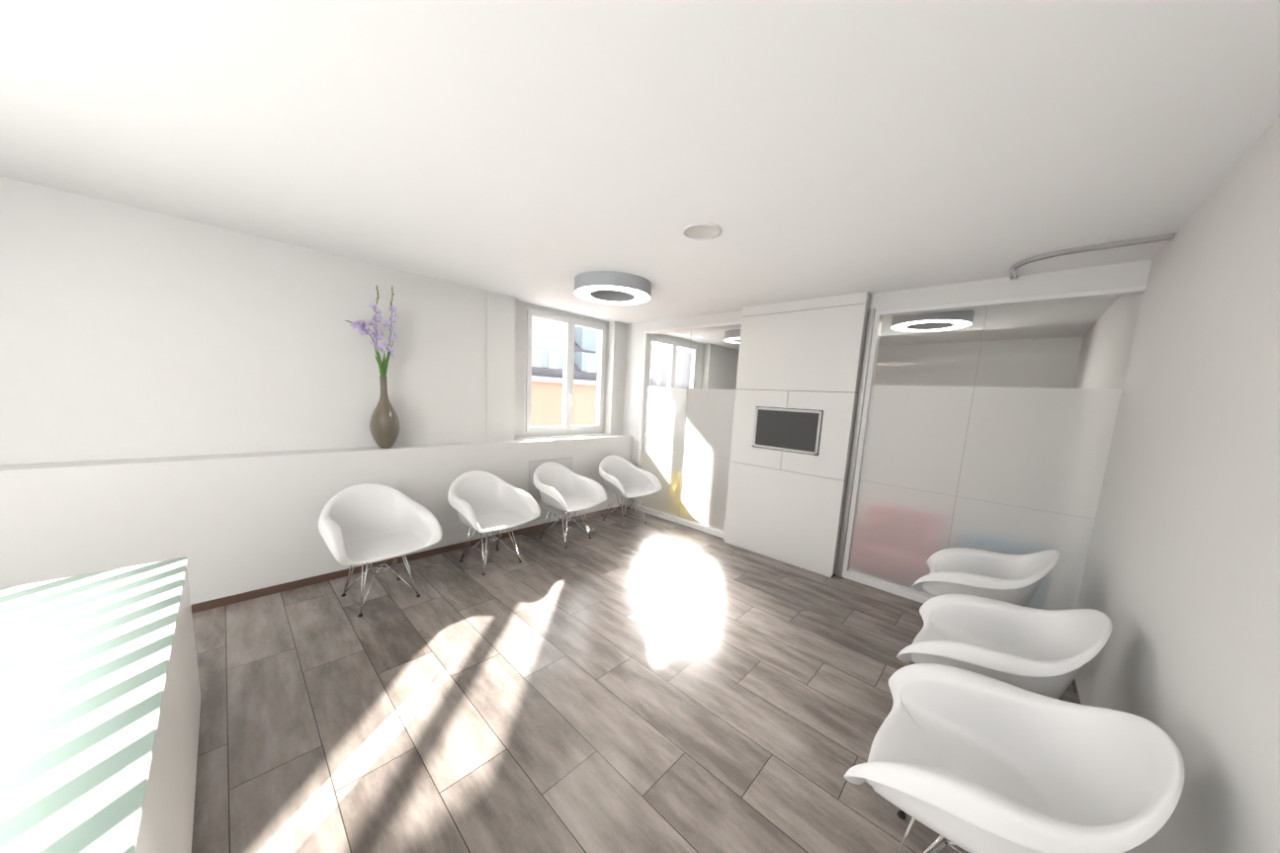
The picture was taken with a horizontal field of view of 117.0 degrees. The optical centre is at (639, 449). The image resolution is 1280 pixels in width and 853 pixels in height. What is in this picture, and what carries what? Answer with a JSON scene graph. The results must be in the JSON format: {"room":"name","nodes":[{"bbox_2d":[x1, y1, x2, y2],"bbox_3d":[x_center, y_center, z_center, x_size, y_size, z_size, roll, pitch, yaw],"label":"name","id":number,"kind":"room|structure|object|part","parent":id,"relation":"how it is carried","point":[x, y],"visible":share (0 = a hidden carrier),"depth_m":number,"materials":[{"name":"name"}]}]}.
{"room":"waiting room","nodes":[
{"label":"waiting room","id":0,"kind":"room"},
{"bbox_2d":[0,175,739,604],"bbox_3d":[-1.335,-0.331,4.062,0.430,2.390,9.600,10,11,43],"label":"wall","id":1,"kind":"structure","parent":0,"point":[202,397],"depth_m":2.50,"materials":[{"name":"paint"}]},
{"bbox_2d":[344,284,400,448],"bbox_3d":[-2.067,-0.636,3.045,0.206,1.270,0.356,10,11,43],"label":"vase","id":2,"kind":"object","parent":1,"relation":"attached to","point":[384,426],"visible":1,"depth_m":3.07,"materials":[{"name":"brown ceramic"}]},
{"bbox_2d":[190,504,629,613],"bbox_3d":[-2.268,0.947,2.984,0.012,0.055,6.196,10,11,43],"label":"baseboard","id":3,"kind":"structure","parent":1,"relation":"attached to","point":[224,601],"depth_m":3.01,"materials":[{"name":"brown wood"}]},
{"bbox_2d":[528,456,572,521],"bbox_3d":[-0.968,0.427,4.277,0.005,0.648,0.548,10,11,43],"label":"vent panel","id":4,"kind":"object","parent":1,"relation":"attached to","point":[534,492],"visible":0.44,"depth_m":4.20,"materials":[{"name":"white metal"}]},
{"bbox_2d":[513,432,610,439],"bbox_3d":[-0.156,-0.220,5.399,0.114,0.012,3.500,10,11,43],"label":"window sill","id":5,"kind":"structure","parent":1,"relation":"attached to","point":[545,437],"depth_m":4.52,"materials":[{"name":"white stone"}]},
{"bbox_2d":[523,306,691,433],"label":"window","id":6,"kind":"structure","parent":1,"relation":"in","point":[569,324],"depth_m":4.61,"materials":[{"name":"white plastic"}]},
{"bbox_3d":[-0.814,-0.598,4.643,0.052,0.145,0.028,10,11,43],"label":"handle","id":7,"kind":"part","parent":6,"relation":"part of","materials":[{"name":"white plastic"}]},
{"bbox_2d":[649,335,697,388],"bbox_3d":[0.477,-0.987,6.016,0.145,1.350,1.280,10,11,43],"label":"window","id":8,"kind":"structure","parent":1,"relation":"in","point":[672,362],"depth_m":6.00,"materials":[{"name":"white plastic"}]},
{"bbox_2d":[486,290,514,440],"bbox_3d":[-1.381,-0.795,3.893,0.012,1.430,0.290,10,11,43],"label":"wall","id":9,"kind":"structure","parent":0,"point":[500,353],"depth_m":3.88,"materials":[{"name":"paint"}]},
{"bbox_2d":[191,508,1080,852],"bbox_3d":[0.122,1.173,2.807,4.630,0.100,9.600,10,11,43],"label":"floor","id":10,"kind":"structure","parent":0,"point":[652,684],"depth_m":1.88,"materials":[{"name":"wood"}]},
{"bbox_2d":[0,556,201,852],"bbox_3d":[-1.537,0.939,0.879,1.728,0.711,0.668,10,11,43],"label":"sideboard","id":11,"kind":"object","parent":10,"relation":"on","point":[100,700],"visible":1,"depth_m":0.95,"materials":[{"name":"white paint"}]},
{"bbox_2d":[318,483,442,616],"bbox_3d":[-1.798,0.658,2.700,0.594,0.751,0.641,9,10,39],"label":"chair","id":12,"kind":"object","parent":10,"relation":"on","point":[364,523],"visible":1,"depth_m":2.75,"materials":[{"name":"white plastic"}]},
{"bbox_2d":[447,470,540,575],"bbox_3d":[-1.270,0.600,3.334,0.594,0.751,0.641,9,10,38],"label":"chair","id":13,"kind":"object","parent":10,"relation":"on","point":[480,501],"visible":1,"depth_m":3.41,"materials":[{"name":"white plastic"}]},
{"bbox_2d":[532,461,607,548],"bbox_3d":[-0.746,0.541,3.964,0.594,0.751,0.641,8,9,35],"label":"chair","id":14,"kind":"object","parent":10,"relation":"on","point":[559,486],"visible":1,"depth_m":4.04,"materials":[{"name":"white plastic"}]},
{"bbox_2d":[598,455,661,528],"bbox_3d":[-0.164,0.486,4.589,0.641,0.751,0.594,-5,11,-44],"label":"chair","id":15,"kind":"object","parent":10,"relation":"on","point":[622,476],"visible":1,"depth_m":4.65,"materials":[{"name":"white plastic"}]},
{"bbox_2d":[723,291,869,577],"bbox_3d":[1.367,-0.135,3.651,1.090,2.389,0.098,10,11,43],"label":"wall panel","id":16,"kind":"object","parent":10,"relation":"on","point":[784,506],"visible":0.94,"depth_m":3.54,"materials":[{"name":"grey"}]},
{"bbox_2d":[752,406,823,455],"bbox_3d":[1.334,-0.179,3.599,0.624,0.395,0.016,10,11,43],"label":"screen","id":17,"kind":"object","parent":16,"relation":"attached to","point":[794,430],"visible":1,"depth_m":3.58,"materials":[{"name":"grey"}]},
{"bbox_2d":[912,547,1060,606],"bbox_3d":[2.060,0.900,2.391,0.594,0.751,0.641,10,11,43],"label":"chair","id":18,"kind":"object","parent":10,"relation":"on","point":[1015,579],"visible":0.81,"depth_m":2.32,"materials":[{"name":"white plastic"}]},
{"bbox_2d":[896,594,1112,698],"bbox_3d":[1.519,0.965,1.708,0.594,0.751,0.641,10,11,43],"label":"chair","id":19,"kind":"object","parent":10,"relation":"on","point":[1047,652],"visible":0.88,"depth_m":1.67,"materials":[{"name":"white plastic"}]},
{"bbox_2d":[843,663,1185,852],"bbox_3d":[0.997,1.014,1.144,0.594,0.751,0.641,10,11,43],"label":"chair","id":20,"kind":"object","parent":10,"relation":"on","point":[970,761],"visible":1,"depth_m":1.10,"materials":[{"name":"white plastic"}]},
{"bbox_2d":[0,0,1279,350],"bbox_3d":[0.250,-1.301,2.471,4.630,0.120,9.600,10,11,43],"label":"ceiling","id":21,"kind":"structure","parent":0,"point":[542,152],"depth_m":1.36,"materials":[{"name":"paint"}]},
{"bbox_2d":[574,270,651,305],"bbox_3d":[-0.223,-1.314,3.224,0.630,0.104,0.630,10,11,43],"label":"ceiling lamp","id":22,"kind":"object","parent":21,"relation":"attached to","point":[617,288],"visible":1,"depth_m":3.04,"materials":[{"name":"grey"}]},
{"bbox_2d":[682,222,721,240],"bbox_3d":[0.337,-1.183,2.136,0.210,0.012,0.210,10,11,43],"label":"ceiling speaker","id":23,"kind":"object","parent":21,"relation":"attached to","point":[701,230],"visible":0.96,"depth_m":2.13,"materials":[{"name":"white plastic"}]},
{"bbox_2d":[723,329,740,343],"bbox_3d":[1.442,-1.498,5.220,0.630,0.104,0.630,10,11,43],"label":"ceiling lamp","id":24,"kind":"object","parent":21,"relation":"attached to","point":[728,334],"depth_m":5.09,"materials":[{"name":"grey"}]},
{"bbox_2d":[890,309,974,332],"bbox_3d":[2.773,-1.229,3.741,0.630,0.104,0.630,10,11,43],"label":"ceiling lamp","id":25,"kind":"object","parent":21,"relation":"attached to","point":[966,319],"depth_m":3.61,"materials":[{"name":"grey"}]},
{"bbox_2d":[1009,233,1174,279],"bbox_3d":[2.507,-1.080,2.239,0.580,0.022,0.433,10,11,43],"label":"rail","id":26,"kind":"object","parent":21,"relation":"attached to","point":[1108,245],"visible":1,"depth_m":2.07,"materials":[{"name":"silver metal"}]},
{"bbox_2d":[622,258,1152,575],"bbox_3d":[1.332,-0.160,3.822,4.200,2.390,0.100,10,11,43],"label":"wall","id":27,"kind":"structure","parent":0,"point":[1121,275],"depth_m":2.85,"materials":[{"name":"paint"}]},
{"bbox_2d":[836,308,875,577],"bbox_3d":[1.839,-0.006,3.332,0.040,2.270,0.130,10,11,43],"label":"post","id":28,"kind":"object","parent":27,"relation":"attached to","point":[863,381],"visible":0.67,"depth_m":3.27,"materials":[{"name":"silver metal"}]},
{"bbox_2d":[642,308,1095,546],"bbox_3d":[1.445,-0.097,3.702,3.854,2.190,0.004,10,11,43],"label":"joint","id":29,"kind":"object","parent":27,"relation":"attached to","point":[882,483],"visible":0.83,"depth_m":2.88,"materials":[{"name":"grey"}]},
{"bbox_2d":[634,285,1146,603],"bbox_3d":[1.436,-0.086,3.727,3.900,2.280,0.104,10,11,43],"label":"frame","id":30,"kind":"object","parent":27,"relation":"attached to","point":[906,592],"visible":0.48,"depth_m":3.24,"materials":[{"name":"white plastic"}]},
{"bbox_2d":[640,386,735,530],"bbox_3d":[0.519,0.060,4.608,1.325,1.540,0.001,10,11,43],"label":"glass","id":31,"kind":"object","parent":30,"relation":"in","point":[706,430],"visible":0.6,"depth_m":4.55,"materials":[{"name":"glass"}]},
{"bbox_2d":[646,326,740,389],"bbox_3d":[0.575,-1.024,4.461,1.325,0.650,0.001,10,11,43],"label":"glass panel","id":32,"kind":"object","parent":30,"relation":"in","point":[692,357],"visible":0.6,"depth_m":4.46,"materials":[{"name":"clear glass"}]},
{"bbox_2d":[848,384,1122,609],"bbox_3d":[2.352,0.353,2.889,1.324,1.610,0.001,10,11,43],"label":"glass","id":33,"kind":"object","parent":30,"relation":"in","point":[1044,449],"visible":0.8,"depth_m":2.79,"materials":[{"name":"glass"}]},
{"bbox_2d":[875,293,1140,388],"bbox_3d":[2.407,-0.716,2.744,1.325,0.550,0.001,10,11,43],"label":"glass panel","id":34,"kind":"object","parent":30,"relation":"in","point":[1007,343],"visible":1,"depth_m":2.65,"materials":[{"name":"clear glass"}]},
{"bbox_2d":[873,337,1083,388],"bbox_3d":[3.347,-0.365,6.105,4.430,2.390,0.200,10,11,43],"label":"wall","id":35,"kind":"structure","parent":0,"point":[1016,354],"depth_m":4.95,"materials":[{"name":"paint"}]},
{"bbox_2d":[1073,116,1279,852],"bbox_3d":[1.858,0.222,1.211,0.200,2.390,9.400,10,11,43],"label":"wall","id":36,"kind":"structure","parent":0,"point":[1180,585],"depth_m":1.21,"materials":[{"name":"paint"}]}
]}

